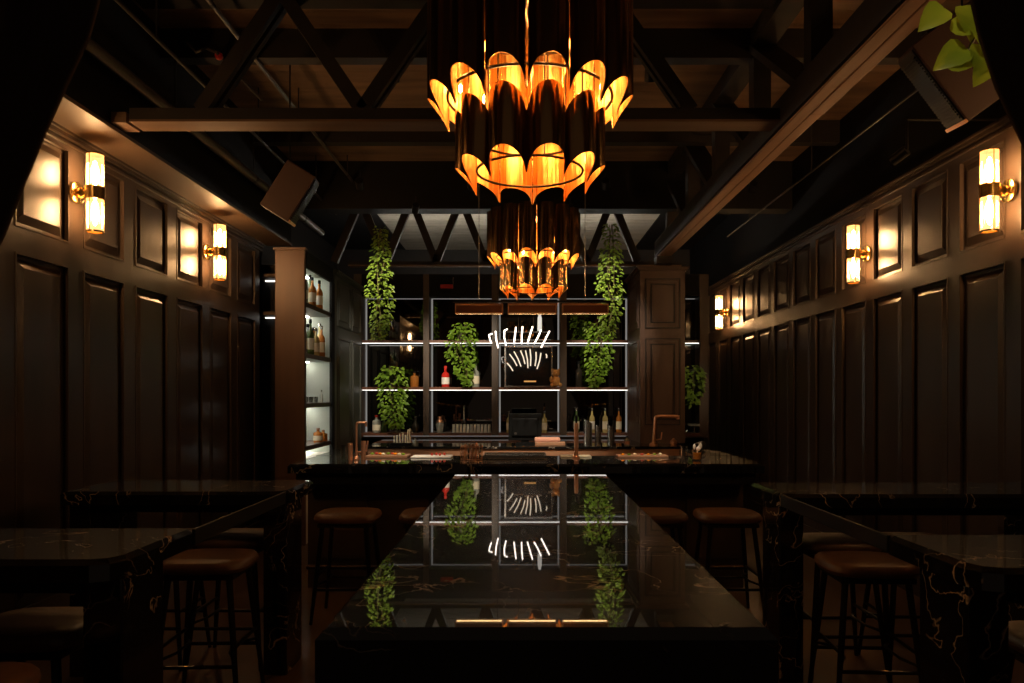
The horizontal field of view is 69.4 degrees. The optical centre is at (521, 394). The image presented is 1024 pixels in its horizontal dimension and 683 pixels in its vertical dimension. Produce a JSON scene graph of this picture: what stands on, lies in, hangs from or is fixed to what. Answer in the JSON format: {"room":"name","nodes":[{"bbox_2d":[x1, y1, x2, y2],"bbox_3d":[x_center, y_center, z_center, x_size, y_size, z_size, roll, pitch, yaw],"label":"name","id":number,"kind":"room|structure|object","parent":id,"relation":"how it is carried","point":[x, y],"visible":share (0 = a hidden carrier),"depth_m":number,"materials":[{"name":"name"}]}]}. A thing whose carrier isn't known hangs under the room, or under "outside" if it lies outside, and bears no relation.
{"room":"bar","nodes":[
{"label":"bar","id":0,"kind":"room"},
{"bbox_2d":[0,121,265,612],"bbox_3d":[-3.101,-0.565,3.730,0.202,4.370,9.860,0,0,0],"label":"wall","id":1,"kind":"structure","parent":0,"point":[123,356],"depth_m":5.56,"materials":[{"name":"paint"}]},
{"bbox_2d":[69,151,104,233],"bbox_3d":[-2.942,-1.375,5.040,0.192,0.536,0.148,0,0,0],"label":"wall sconce","id":2,"kind":"object","parent":1,"relation":"attached to","point":[93,192],"visible":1,"depth_m":5.02,"materials":[{"name":"gold metal"}]},
{"bbox_2d":[0,520,262,661],"bbox_3d":[-3.040,1.540,3.730,0.020,0.160,9.860,0,0,0],"label":"baseboard","id":3,"kind":"structure","parent":1,"relation":"attached to","point":[259,524],"depth_m":8.35,"materials":[{"name":"paint"}]},
{"bbox_2d":[53,94,291,245],"bbox_3d":[-2.875,-1.767,3.750,0.350,0.026,9.900,0,0,0],"label":"trim","id":4,"kind":"structure","parent":1,"relation":"attached to","point":[73,116],"depth_m":5.68,"materials":[{"name":"paint"}]},
{"bbox_2d":[65,0,290,241],"bbox_3d":[-2.882,-2.265,3.750,0.335,0.970,9.900,0,0,0],"label":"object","id":5,"kind":"structure","parent":1,"relation":"attached to","point":[92,85],"depth_m":5.61,"materials":[{"name":"black paint"}]},
{"bbox_2d":[203,223,226,280],"bbox_3d":[-2.942,-1.375,7.120,0.192,0.536,0.148,0,0,0],"label":"wall sconce","id":6,"kind":"object","parent":1,"relation":"attached to","point":[219,252],"visible":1,"depth_m":7.09,"materials":[{"name":"gold metal"}]},
{"bbox_2d":[260,219,336,519],"bbox_3d":[-3.325,-0.565,11.300,0.550,4.370,5.400,0,0,0],"label":"wall","id":7,"kind":"structure","parent":0,"point":[302,235],"depth_m":11.80,"materials":[{"name":"black wood"}]},
{"bbox_2d":[333,270,364,449],"bbox_3d":[-2.370,0.030,9.995,0.170,3.180,1.550,0,0,0],"label":"wall","id":8,"kind":"structure","parent":0,"point":[348,293],"depth_m":9.86,"materials":[{"name":"grey"}]},
{"bbox_2d":[364,226,395,340],"bbox_3d":[-1.675,-1.314,8.752,0.383,1.366,0.314,0,0,0],"label":"vine","id":9,"kind":"object","parent":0,"point":[382,241],"visible":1,"depth_m":8.73,"materials":[{"name":"green plant"}]},
{"bbox_2d":[337,250,689,279],"bbox_3d":[0.000,-0.565,14.075,8.400,4.370,0.150,0,0,0],"label":"wall","id":10,"kind":"structure","parent":0,"point":[683,256],"depth_m":14.00,"materials":[{"name":"black"}]},
{"bbox_2d":[26,518,1023,682],"bbox_3d":[0.000,1.670,6.350,8.400,0.100,15.700,0,0,0],"label":"floor","id":11,"kind":"structure","parent":0,"point":[825,668],"depth_m":5.05,"materials":[{"name":"brown wood"}]},
{"bbox_2d":[0,662,40,682],"bbox_3d":[-1.720,1.232,2.180,0.462,0.778,0.432,0,0,-3],"label":"bar stool","id":12,"kind":"object","parent":11,"relation":"on","point":[10,672],"visible":1,"depth_m":2.28,"materials":[{"name":"brown leather"}]},
{"bbox_2d":[0,607,82,682],"bbox_3d":[-1.830,1.232,2.800,0.462,0.778,0.432,0,0,0],"label":"bar stool","id":13,"kind":"object","parent":11,"relation":"on","point":[32,633],"visible":0.62,"depth_m":2.66,"materials":[{"name":"brown leather"}]},
{"bbox_2d":[0,528,192,682],"bbox_3d":[-2.127,1.085,2.765,1.545,1.070,0.610,0,0,0],"label":"table","id":14,"kind":"object","parent":11,"relation":"on","point":[118,572],"visible":1,"depth_m":2.58,"materials":[{"name":"stone"}]},
{"bbox_2d":[60,480,313,676],"bbox_3d":[-1.982,1.085,3.940,1.275,1.070,1.720,0,0,0],"label":"table","id":15,"kind":"object","parent":11,"relation":"on","point":[115,504],"visible":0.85,"depth_m":4.28,"materials":[{"name":"stone"}]},
{"bbox_2d":[164,528,211,670],"bbox_3d":[-2.225,1.232,4.550,0.462,0.778,0.432,0,0,0],"label":"bar stool","id":16,"kind":"object","parent":11,"relation":"on","point":[177,610],"visible":0.16,"depth_m":4.38,"materials":[{"name":"brown wood"}]},
{"bbox_2d":[163,548,264,682],"bbox_3d":[-1.660,1.232,3.930,0.462,0.778,0.432,0,0,-2],"label":"bar stool","id":17,"kind":"object","parent":11,"relation":"on","point":[206,564],"visible":0.84,"depth_m":3.79,"materials":[{"name":"leather"}]},
{"bbox_2d":[187,528,263,670],"bbox_3d":[-1.755,1.232,4.550,0.462,0.778,0.432,0,0,0],"label":"bar stool","id":18,"kind":"object","parent":11,"relation":"on","point":[245,538],"visible":0.46,"depth_m":4.38,"materials":[{"name":"brown wood"}]},
{"bbox_2d":[273,247,307,545],"bbox_3d":[-2.495,0.018,7.978,0.350,3.205,0.085,0,0,0],"label":"wooden column","id":19,"kind":"structure","parent":11,"relation":"on","point":[290,262],"depth_m":7.95,"materials":[{"name":"brown wood"}]},
{"bbox_2d":[261,251,334,543],"bbox_3d":[-2.906,0.010,8.623,1.147,3.220,1.195,0,0,0],"label":"shelving","id":20,"kind":"object","parent":11,"relation":"on","point":[320,370],"visible":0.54,"depth_m":9.10,"materials":[{"name":"grey"}]},
{"bbox_2d":[307,319,313,354],"bbox_3d":[-2.385,-0.655,8.340,0.086,0.399,0.086,0,0,0],"label":"liquor bottle","id":21,"kind":"object","parent":20,"relation":"on","point":[310,333],"visible":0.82,"depth_m":8.31,"materials":[{"name":"green glass"}]},
{"bbox_2d":[308,277,315,305],"bbox_3d":[-2.385,-1.175,8.420,0.086,0.329,0.086,0,0,0],"label":"liquor bottle","id":22,"kind":"object","parent":20,"relation":"on","point":[312,290],"visible":0.92,"depth_m":8.39,"materials":[{"name":"orange glass"}]},
{"bbox_2d":[306,452,326,543],"bbox_3d":[-2.502,1.160,8.577,0.315,0.920,1.104,0,0,0],"label":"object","id":23,"kind":"structure","parent":20,"relation":"on","point":[308,454],"depth_m":8.09,"materials":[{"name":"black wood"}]},
{"bbox_2d":[314,328,319,355],"bbox_3d":[-2.390,-0.615,8.580,0.086,0.319,0.086,0,0,0],"label":"liquor bottle","id":24,"kind":"object","parent":20,"relation":"on","point":[316,339],"visible":0.71,"depth_m":8.55,"materials":[{"name":"brown glass"}]},
{"bbox_2d":[313,428,322,441],"bbox_3d":[-2.420,0.475,8.780,0.112,0.169,0.112,0,0,0],"label":"bottle","id":25,"kind":"object","parent":20,"relation":"on","point":[317,436],"visible":1,"depth_m":8.74,"materials":[{"name":"orange"}]},
{"bbox_2d":[316,280,322,308],"bbox_3d":[-2.390,-1.180,8.720,0.086,0.339,0.086,0,0,0],"label":"liquor bottle","id":26,"kind":"object","parent":20,"relation":"on","point":[319,294],"visible":0.84,"depth_m":8.69,"materials":[{"name":"orange glass"}]},
{"bbox_2d":[318,326,324,356],"bbox_3d":[-2.390,-0.640,8.820,0.086,0.369,0.086,0,0,0],"label":"liquor bottle","id":27,"kind":"object","parent":20,"relation":"on","point":[321,337],"visible":0.8,"depth_m":8.79,"materials":[{"name":"orange glass"}]},
{"bbox_2d":[309,507,381,624],"bbox_3d":[-1.270,1.232,5.420,0.462,0.778,0.432,0,0,0],"label":"bar stool","id":28,"kind":"object","parent":11,"relation":"on","point":[340,517],"visible":0.84,"depth_m":5.26,"materials":[{"name":"black metal"}]},
{"bbox_2d":[399,507,426,532],"bbox_3d":[-0.660,1.232,5.420,0.462,0.778,0.432,0,0,0],"label":"bar stool","id":29,"kind":"object","parent":11,"relation":"on","point":[409,516],"visible":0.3,"depth_m":5.26,"materials":[{"name":"brown leather"}]},
{"bbox_2d":[287,450,764,587],"bbox_3d":[0.033,1.085,6.675,3.805,1.070,1.550,0,0,0],"label":"bar counter","id":30,"kind":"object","parent":11,"relation":"on","point":[393,486],"depth_m":6.20,"materials":[{"name":"black stone"}]},
{"bbox_2d":[354,421,368,459],"bbox_3d":[-1.367,0.387,6.298,0.132,0.326,0.052,0,0,0],"label":"faucet","id":31,"kind":"object","parent":30,"relation":"on","point":[356,457],"visible":1,"depth_m":6.29,"materials":[{"name":"orange metal"}]},
{"bbox_2d":[366,452,410,457],"bbox_3d":[-1.186,0.529,6.565,0.369,0.040,0.230,0,0,0],"label":"board","id":32,"kind":"object","parent":30,"relation":"on","point":[371,455],"visible":0.95,"depth_m":6.48,"materials":[{"name":"brown wood"}]},
{"bbox_2d":[411,452,452,457],"bbox_3d":[-0.790,0.528,6.520,0.351,0.043,0.200,0,0,0],"label":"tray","id":33,"kind":"object","parent":30,"relation":"on","point":[436,455],"visible":1,"depth_m":6.43,"materials":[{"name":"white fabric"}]},
{"bbox_2d":[460,442,482,459],"bbox_3d":[-0.428,0.476,6.300,0.181,0.144,0.167,0,0,0],"label":"wire basket","id":34,"kind":"object","parent":30,"relation":"on","point":[465,455],"visible":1,"depth_m":6.29,"materials":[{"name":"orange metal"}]},
{"bbox_2d":[483,452,545,458],"bbox_3d":[-0.060,0.532,6.480,0.536,0.034,0.360,0,0,0],"label":"steel drainer","id":35,"kind":"object","parent":30,"relation":"on","point":[488,455],"visible":1,"depth_m":6.30,"materials":[{"name":"grey metal"}]},
{"bbox_2d":[572,415,579,457],"bbox_3d":[0.473,0.362,6.450,0.068,0.375,0.068,0,0,0],"label":"tap tower","id":36,"kind":"object","parent":30,"relation":"on","point":[576,416],"visible":1,"depth_m":6.43,"materials":[{"name":"orange metal"}]},
{"bbox_2d":[616,453,668,457],"bbox_3d":[1.063,0.532,6.570,0.439,0.035,0.200,0,0,0],"label":"cutting board","id":37,"kind":"object","parent":30,"relation":"on","point":[634,455],"visible":1,"depth_m":6.51,"materials":[{"name":"brown wood"}]},
{"bbox_2d":[692,442,701,460],"bbox_3d":[1.470,0.473,6.214,0.084,0.153,0.083,0,0,0],"label":"cocktail","id":38,"kind":"object","parent":30,"relation":"on","point":[696,455],"visible":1,"depth_m":6.21,"materials":[{"name":"orange glass"}]},
{"bbox_2d":[368,438,684,455],"bbox_3d":[0.015,1.123,9.830,3.930,0.994,1.660,0,0,0],"label":"countertop","id":39,"kind":"structure","parent":11,"relation":"on","point":[426,446],"depth_m":9.02,"materials":[{"name":"brown wood"}]},
{"bbox_2d":[390,429,412,445],"bbox_3d":[-1.489,0.521,9.150,0.260,0.209,0.100,0,0,0],"label":"holder","id":40,"kind":"object","parent":39,"relation":"on","point":[408,436],"visible":1,"depth_m":9.14,"materials":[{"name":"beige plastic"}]},
{"bbox_2d":[508,413,541,444],"bbox_3d":[0.038,0.430,9.400,0.419,0.390,0.200,0,0,0],"label":"screen","id":41,"kind":"object","parent":39,"relation":"on","point":[524,427],"visible":0.94,"depth_m":9.35,"materials":[{"name":"black plastic"}]},
{"bbox_2d":[534,437,564,445],"bbox_3d":[0.346,0.576,9.220,0.378,0.099,0.200,0,0,0],"label":"folded towel","id":42,"kind":"object","parent":39,"relation":"on","point":[539,441],"visible":1,"depth_m":9.13,"materials":[{"name":"pink fabric"}]},
{"bbox_2d":[535,441,564,445],"bbox_3d":[0.348,0.603,9.220,0.373,0.044,0.200,0,0,0],"label":"tray","id":43,"kind":"object","parent":39,"relation":"on","point":[537,443],"depth_m":9.12,"materials":[{"name":"brown wood"}]},
{"bbox_2d":[584,419,591,445],"bbox_3d":[0.812,0.457,9.100,0.104,0.336,0.102,0,0,0],"label":"steel canister","id":44,"kind":"object","parent":39,"relation":"on","point":[587,425],"visible":1,"depth_m":9.05,"materials":[{"name":"grey metal"}]},
{"bbox_2d":[595,424,600,445],"bbox_3d":[0.935,0.491,9.100,0.080,0.269,0.079,0,0,0],"label":"steel canister","id":45,"kind":"object","parent":39,"relation":"on","point":[597,429],"visible":1,"depth_m":9.07,"materials":[{"name":"grey metal"}]},
{"bbox_2d":[607,424,614,445],"bbox_3d":[1.095,0.491,9.100,0.092,0.269,0.091,0,0,0],"label":"steel canister","id":46,"kind":"object","parent":39,"relation":"on","point":[610,430],"visible":1,"depth_m":9.06,"materials":[{"name":"grey metal"}]},
{"bbox_2d":[624,266,689,442],"bbox_3d":[1.827,-0.520,10.155,0.685,2.290,1.170,0,0,0],"label":"pillar","id":47,"kind":"structure","parent":39,"relation":"on","point":[656,294],"depth_m":9.62,"materials":[{"name":"brown wood"}]},
{"bbox_2d":[649,414,679,444],"bbox_3d":[1.780,0.435,9.250,0.378,0.384,0.103,0,0,0],"label":"faucet","id":48,"kind":"object","parent":39,"relation":"on","point":[654,439],"visible":0.99,"depth_m":9.23,"materials":[{"name":"orange metal"}]},
{"bbox_2d":[354,274,708,449],"bbox_3d":[0.135,-0.077,10.920,5.170,3.395,0.360,0,0,0],"label":"shelving","id":49,"kind":"object","parent":11,"relation":"on","point":[424,314],"visible":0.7,"depth_m":11.06,"materials":[{"name":"brown wood"}]},
{"bbox_2d":[372,415,380,432],"bbox_3d":[-2.135,0.423,10.860,0.126,0.259,0.126,0,0,0],"label":"bottle","id":50,"kind":"object","parent":49,"relation":"on","point":[376,424],"visible":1,"depth_m":10.81,"materials":[{"name":"clear glass"}]},
{"bbox_2d":[374,365,409,429],"bbox_3d":[-1.883,0.036,10.693,0.476,0.943,0.459,0,0,37],"label":"trailing plant","id":51,"kind":"object","parent":49,"relation":"on","point":[391,382],"visible":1,"depth_m":10.66,"materials":[{"name":"green plant"}]},
{"bbox_2d":[367,299,422,431],"bbox_3d":[-1.887,-0.444,11.063,0.895,1.993,0.010,0,0,0],"label":"mirror","id":52,"kind":"object","parent":49,"relation":"attached to","point":[407,322],"depth_m":11.06,"materials":[{"name":"grey mirror"}]},
{"bbox_2d":[410,371,418,386],"bbox_3d":[-1.583,-0.235,10.900,0.124,0.237,0.124,0,0,0],"label":"liquor bottle","id":53,"kind":"object","parent":49,"relation":"on","point":[414,379],"visible":0.96,"depth_m":10.85,"materials":[{"name":"orange glass"}]},
{"bbox_2d":[441,366,449,386],"bbox_3d":[-1.127,-0.272,10.900,0.118,0.310,0.118,0,0,0],"label":"liquor bottle","id":54,"kind":"object","parent":49,"relation":"on","point":[445,379],"visible":0.98,"depth_m":10.86,"materials":[{"name":"red glass"}]},
{"bbox_2d":[444,322,478,387],"bbox_3d":[-0.867,-0.576,10.689,0.482,0.941,0.476,0,0,43],"label":"trailing plant","id":55,"kind":"object","parent":49,"relation":"on","point":[462,334],"visible":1,"depth_m":10.67,"materials":[{"name":"green plant"}]},
{"bbox_2d":[433,299,491,431],"bbox_3d":[-0.897,-0.444,11.063,0.912,1.993,0.010,0,0,0],"label":"mirror","id":56,"kind":"object","parent":49,"relation":"attached to","point":[448,404],"depth_m":11.06,"materials":[{"name":"grey mirror"}]},
{"bbox_2d":[472,363,479,386],"bbox_3d":[-0.685,-0.294,10.900,0.118,0.354,0.118,0,0,0],"label":"liquor bottle","id":57,"kind":"object","parent":49,"relation":"on","point":[476,381],"visible":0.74,"depth_m":10.85,"materials":[{"name":"clear glass"}]},
{"bbox_2d":[504,346,552,386],"bbox_3d":[0.096,-0.421,10.953,0.710,0.609,0.035,0,0,0],"label":"picture","id":58,"kind":"object","parent":49,"relation":"on","point":[524,366],"visible":0.96,"depth_m":10.96,"materials":[{"name":"black glass"}]},
{"bbox_2d":[501,299,557,431],"bbox_3d":[0.105,-0.444,11.063,0.895,1.993,0.010,0,0,0],"label":"mirror","id":59,"kind":"object","parent":49,"relation":"attached to","point":[514,401],"depth_m":11.06,"materials":[{"name":"grey mirror"}]},
{"bbox_2d":[550,369,561,386],"bbox_3d":[0.500,-0.253,10.820,0.190,0.271,0.166,0,0,0],"label":"plush bear","id":60,"kind":"object","parent":49,"relation":"on","point":[555,381],"visible":1,"depth_m":10.79},
{"bbox_2d":[575,361,582,386],"bbox_3d":[0.837,-0.309,10.900,0.110,0.384,0.110,0,0,0],"label":"liquor bottle","id":61,"kind":"object","parent":49,"relation":"on","point":[578,373],"visible":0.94,"depth_m":10.86,"materials":[{"name":"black glass"}]},
{"bbox_2d":[567,299,624,431],"bbox_3d":[1.109,-0.444,11.063,0.917,1.993,0.010,0,0,0],"label":"mirror","id":62,"kind":"object","parent":49,"relation":"attached to","point":[584,400],"depth_m":11.06,"materials":[{"name":"grey mirror"}]},
{"bbox_2d":[582,321,616,388],"bbox_3d":[1.112,-0.574,10.702,0.493,0.983,0.465,0,0,44],"label":"trailing plant","id":63,"kind":"object","parent":49,"relation":"on","point":[596,338],"visible":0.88,"depth_m":10.67,"materials":[{"name":"green plant"}]},
{"bbox_2d":[616,408,621,432],"bbox_3d":[1.421,0.371,10.860,0.086,0.361,0.086,0,0,0],"label":"bottle","id":64,"kind":"object","parent":49,"relation":"on","point":[618,418],"visible":1,"depth_m":10.83,"materials":[{"name":"orange glass"}]},
{"bbox_2d":[685,299,694,431],"bbox_3d":[2.442,-0.444,11.063,0.285,1.993,0.010,0,0,0],"label":"mirror","id":65,"kind":"object","parent":49,"relation":"attached to","point":[689,303],"depth_m":11.06,"materials":[{"name":"grey mirror"}]},
{"bbox_2d":[685,365,706,408],"bbox_3d":[2.496,-0.114,10.708,0.370,0.653,0.375,0,0,-38],"label":"trailing plant","id":66,"kind":"object","parent":49,"relation":"on","point":[693,371],"visible":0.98,"depth_m":10.67,"materials":[{"name":"green plant"}]},
{"bbox_2d":[315,474,778,682],"bbox_3d":[0.059,1.085,3.460,1.097,1.070,3.420,0,0,0],"label":"island table","id":67,"kind":"object","parent":11,"relation":"on","point":[501,578],"visible":1,"depth_m":1.94,"materials":[{"name":"black stone"}]},
{"bbox_2d":[640,507,687,549],"bbox_3d":[0.970,1.232,5.420,0.462,0.778,0.432,0,0,0],"label":"bar stool","id":68,"kind":"object","parent":11,"relation":"on","point":[672,518],"visible":0.33,"depth_m":5.26,"materials":[{"name":"brown leather"}]},
{"bbox_2d":[693,507,762,609],"bbox_3d":[1.500,1.232,5.420,0.462,0.778,0.432,0,0,0],"label":"bar stool","id":69,"kind":"object","parent":11,"relation":"on","point":[710,517],"visible":0.77,"depth_m":5.26,"materials":[{"name":"black metal"}]},
{"bbox_2d":[803,532,887,680],"bbox_3d":[1.860,1.232,4.400,0.462,0.778,0.432,0,0,0],"label":"bar stool","id":70,"kind":"object","parent":11,"relation":"on","point":[813,543],"visible":0.5,"depth_m":4.24,"materials":[{"name":"black metal"}]},
{"bbox_2d":[808,551,919,682],"bbox_3d":[1.790,1.232,3.860,0.462,0.778,0.432,0,0,3],"label":"bar stool","id":71,"kind":"object","parent":11,"relation":"on","point":[846,567],"visible":0.94,"depth_m":3.72,"materials":[{"name":"black metal"}]},
{"bbox_2d":[751,482,1023,681],"bbox_3d":[2.297,1.085,3.805,1.725,1.070,1.730,0,0,0],"label":"table","id":72,"kind":"object","parent":11,"relation":"on","point":[785,504],"visible":0.82,"depth_m":4.17,"materials":[{"name":"stone"}]},
{"bbox_2d":[858,532,934,658],"bbox_3d":[2.320,1.232,4.420,0.462,0.778,0.432,0,0,2],"label":"bar stool","id":73,"kind":"object","parent":11,"relation":"on","point":[866,603],"visible":0.14,"depth_m":4.51,"materials":[{"name":"brown wood"}]},
{"bbox_2d":[889,535,1023,682],"bbox_3d":[2.280,1.085,2.635,1.680,1.070,0.590,0,0,0],"label":"table","id":74,"kind":"object","parent":11,"relation":"on","point":[968,583],"visible":1,"depth_m":2.48,"materials":[{"name":"stone"}]},
{"bbox_2d":[1009,620,1023,682],"bbox_3d":[1.980,1.232,2.620,0.462,0.778,0.432,0,0,0],"label":"bar stool","id":75,"kind":"object","parent":11,"relation":"on","point":[1016,628],"visible":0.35,"depth_m":2.67,"materials":[{"name":"brown leather"}]},
{"bbox_2d":[133,0,968,249],"bbox_3d":[0.000,-2.790,6.350,8.400,0.080,15.700,0,0,0],"label":"ceiling","id":76,"kind":"structure","parent":0,"point":[317,89],"depth_m":6.77,"materials":[{"name":"brown wood"}]},
{"bbox_2d":[0,0,100,244],"bbox_3d":[-1.539,-0.565,1.600,1.671,4.311,0.184,0,0,0],"label":"curtain","id":77,"kind":"object","parent":76,"relation":"hanging from","point":[43,43],"visible":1,"depth_m":1.62,"materials":[{"name":"fabric"}]},
{"bbox_2d":[85,28,324,235],"bbox_3d":[-2.600,-2.401,5.550,0.094,0.697,8.100,0,0,0],"label":"duct pipe","id":78,"kind":"object","parent":76,"relation":"hanging from","point":[94,49],"visible":0.55,"depth_m":5.44,"materials":[{"name":"grey metal"}]},
{"bbox_2d":[114,0,336,214],"bbox_3d":[-2.360,-2.517,5.700,0.031,0.466,7.400,0,0,0],"label":"conduit","id":79,"kind":"object","parent":76,"relation":"hanging from","point":[120,3],"visible":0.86,"depth_m":4.96,"materials":[{"name":"grey metal"}]},
{"bbox_2d":[186,41,262,100],"bbox_3d":[-2.151,-2.418,5.499,0.190,0.234,0.632,0,0,36],"label":"conduit","id":80,"kind":"object","parent":79,"relation":"attached to","point":[218,55],"visible":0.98,"depth_m":5.33,"materials":[{"name":"grey metal"}]},
{"bbox_2d":[206,0,352,181],"bbox_3d":[-2.000,-2.626,5.700,0.036,0.248,7.400,0,0,0],"label":"conduit","id":81,"kind":"object","parent":76,"relation":"hanging from","point":[211,3],"visible":0.67,"depth_m":5.91,"materials":[{"name":"grey metal"}]},
{"bbox_2d":[260,65,318,226],"bbox_3d":[-1.880,-2.061,6.020,0.459,1.378,0.277,0,0,-2],"label":"loudspeaker","id":82,"kind":"object","parent":76,"relation":"hanging from","point":[294,186],"visible":0.97,"depth_m":5.89,"materials":[{"name":"brown"}]},
{"bbox_2d":[290,180,318,223],"bbox_3d":[-1.766,-1.566,6.024,0.016,0.380,0.230,32,0,-10],"label":"grille","id":83,"kind":"object","parent":82,"relation":"attached to","point":[309,190],"depth_m":5.93,"materials":[{"name":"black metal"}]},
{"bbox_2d":[111,0,779,131],"bbox_3d":[-0.500,-2.255,4.950,4.400,0.930,0.180,0,0,0],"label":"roof truss","id":84,"kind":"object","parent":76,"relation":"attached to","point":[365,113],"visible":0.64,"depth_m":4.88,"materials":[{"name":"brown wood"}]},
{"bbox_2d":[331,214,681,266],"bbox_3d":[-0.223,-2.240,10.260,4.846,0.920,0.120,0,0,0],"label":"roof truss","id":85,"kind":"object","parent":76,"relation":"attached to","point":[436,256],"visible":0.47,"depth_m":10.22,"materials":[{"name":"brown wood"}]},
{"bbox_2d":[486,189,550,347],"bbox_3d":[-0.040,-1.643,8.494,0.745,2.213,0.044,0,0,0],"label":"sign","id":86,"kind":"object","parent":76,"relation":"hanging from","point":[504,332],"visible":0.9,"depth_m":8.51,"materials":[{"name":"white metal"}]},
{"bbox_2d":[427,0,632,204],"bbox_3d":[0.030,-1.773,2.870,0.799,1.954,0.789,0,0,0],"label":"chandelier","id":87,"kind":"object","parent":76,"relation":"hanging from","point":[532,119],"visible":1,"depth_m":2.66,"materials":[{"name":"gold metal"}]},
{"bbox_2d":[453,300,610,314],"bbox_3d":[0.076,-1.682,5.620,1.200,2.136,0.090,0,0,0],"label":"linear pendant","id":88,"kind":"object","parent":76,"relation":"hanging from","point":[462,307],"visible":0.98,"depth_m":5.58,"materials":[{"name":"black metal"}]},
{"bbox_2d":[487,200,579,299],"bbox_3d":[0.100,-1.798,6.300,0.799,1.954,0.789,0,0,-6],"label":"chandelier","id":89,"kind":"object","parent":76,"relation":"hanging from","point":[521,234],"visible":0.98,"depth_m":6.03,"materials":[{"name":"brown metal"}]},
{"bbox_2d":[291,161,791,213],"bbox_3d":[0.000,-2.470,8.825,8.400,0.560,0.250,0,0,0],"label":"beam","id":90,"kind":"structure","parent":76,"relation":"attached to","point":[390,187],"depth_m":8.70,"materials":[{"name":"black paint"}]},
{"bbox_2d":[160,28,929,64],"bbox_3d":[0.000,-2.640,5.610,8.400,0.220,0.120,0,0,0],"label":"beam","id":91,"kind":"structure","parent":76,"relation":"attached to","point":[285,46],"depth_m":5.55,"materials":[{"name":"brown wood"}]},
{"bbox_2d":[250,120,839,145],"bbox_3d":[0.000,-2.640,7.460,8.400,0.220,0.120,0,0,0],"label":"beam","id":92,"kind":"structure","parent":76,"relation":"attached to","point":[824,132],"depth_m":7.40,"materials":[{"name":"brown wood"}]},
{"bbox_2d":[654,0,945,265],"bbox_3d":[1.799,-2.201,5.350,0.212,1.078,8.300,0,0,0],"label":"truss","id":93,"kind":"object","parent":76,"relation":"attached to","point":[832,65],"visible":0.94,"depth_m":5.11,"materials":[{"name":"brown wood"}]},
{"bbox_2d":[727,31,921,236],"bbox_3d":[2.720,-2.420,6.000,0.020,0.660,7.600,0,0,0],"label":"conduit","id":94,"kind":"object","parent":76,"relation":"hanging from","point":[914,91],"visible":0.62,"depth_m":6.53,"materials":[{"name":"grey metal"}]},
{"bbox_2d":[898,0,998,132],"bbox_3d":[2.383,-2.092,4.023,0.584,1.316,0.380,0,0,12],"label":"loudspeaker","id":95,"kind":"object","parent":76,"relation":"hanging from","point":[952,96],"visible":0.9,"depth_m":3.90,"materials":[{"name":"brown"}]},
{"bbox_2d":[899,50,963,128],"bbox_3d":[2.234,-1.665,4.055,0.016,0.460,0.280,-37,0,17],"label":"grille","id":96,"kind":"object","parent":95,"relation":"attached to","point":[914,63],"depth_m":3.99,"materials":[{"name":"black metal"}]},
{"bbox_2d":[918,1,990,86],"bbox_3d":[1.641,-1.933,2.734,0.343,1.594,0.051,0,0,0],"label":"pothos","id":97,"kind":"object","parent":76,"relation":"hanging from","point":[954,56],"visible":0.63,"depth_m":2.74,"materials":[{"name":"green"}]},
{"bbox_2d":[969,0,1023,148],"bbox_3d":[1.604,-0.565,1.600,1.641,4.311,0.184,0,0,0],"label":"curtain","id":98,"kind":"object","parent":76,"relation":"hanging from","point":[999,24],"visible":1,"depth_m":1.62,"materials":[{"name":"fabric"}]},
{"bbox_2d":[594,223,626,338],"bbox_3d":[1.047,-1.340,8.745,0.346,1.382,0.346,0,0,38],"label":"vine","id":99,"kind":"object","parent":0,"point":[605,276],"visible":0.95,"depth_m":8.74,"materials":[{"name":"green plant"}]},
{"bbox_2d":[704,114,1023,575],"bbox_3d":[3.251,-0.565,6.400,0.202,4.370,15.200,0,0,0],"label":"wall","id":100,"kind":"structure","parent":0,"point":[913,370],"depth_m":6.44,"materials":[{"name":"paint"}]},
{"bbox_2d":[715,295,728,329],"bbox_3d":[3.092,-1.280,11.480,0.192,0.536,0.148,0,0,0],"label":"wall sconce","id":101,"kind":"object","parent":100,"relation":"attached to","point":[719,312],"visible":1,"depth_m":11.45,"materials":[{"name":"gold metal"}]},
{"bbox_2d":[743,496,919,597],"bbox_3d":[3.190,1.540,6.400,0.020,0.160,15.200,0,0,0],"label":"baseboard","id":102,"kind":"structure","parent":100,"relation":"attached to","point":[748,503],"depth_m":8.33,"materials":[{"name":"paint"}]},
{"bbox_2d":[690,68,1005,285],"bbox_3d":[3.220,-2.287,6.400,0.080,0.926,15.200,0,0,0],"label":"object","id":103,"kind":"structure","parent":100,"relation":"attached to","point":[863,166],"depth_m":7.25,"materials":[{"name":"black paint"}]},
{"bbox_2d":[846,224,870,283],"bbox_3d":[3.092,-1.300,6.830,0.192,0.536,0.148,0,0,0],"label":"wall sconce","id":104,"kind":"object","parent":100,"relation":"attached to","point":[854,253],"visible":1,"depth_m":6.81,"materials":[{"name":"gold metal"}]},
{"bbox_2d":[888,118,999,164],"bbox_3d":[2.820,-1.687,4.940,0.720,0.291,0.129,0,0,0],"label":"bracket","id":105,"kind":"object","parent":100,"relation":"attached to","point":[903,152],"visible":0.9,"depth_m":4.89,"materials":[{"name":"black metal"}]},
{"bbox_2d":[978,147,1016,233],"bbox_3d":[3.092,-1.335,4.840,0.192,0.536,0.148,0,0,0],"label":"wall sconce","id":106,"kind":"object","parent":100,"relation":"attached to","point":[989,190],"visible":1,"depth_m":4.82,"materials":[{"name":"gold metal"}]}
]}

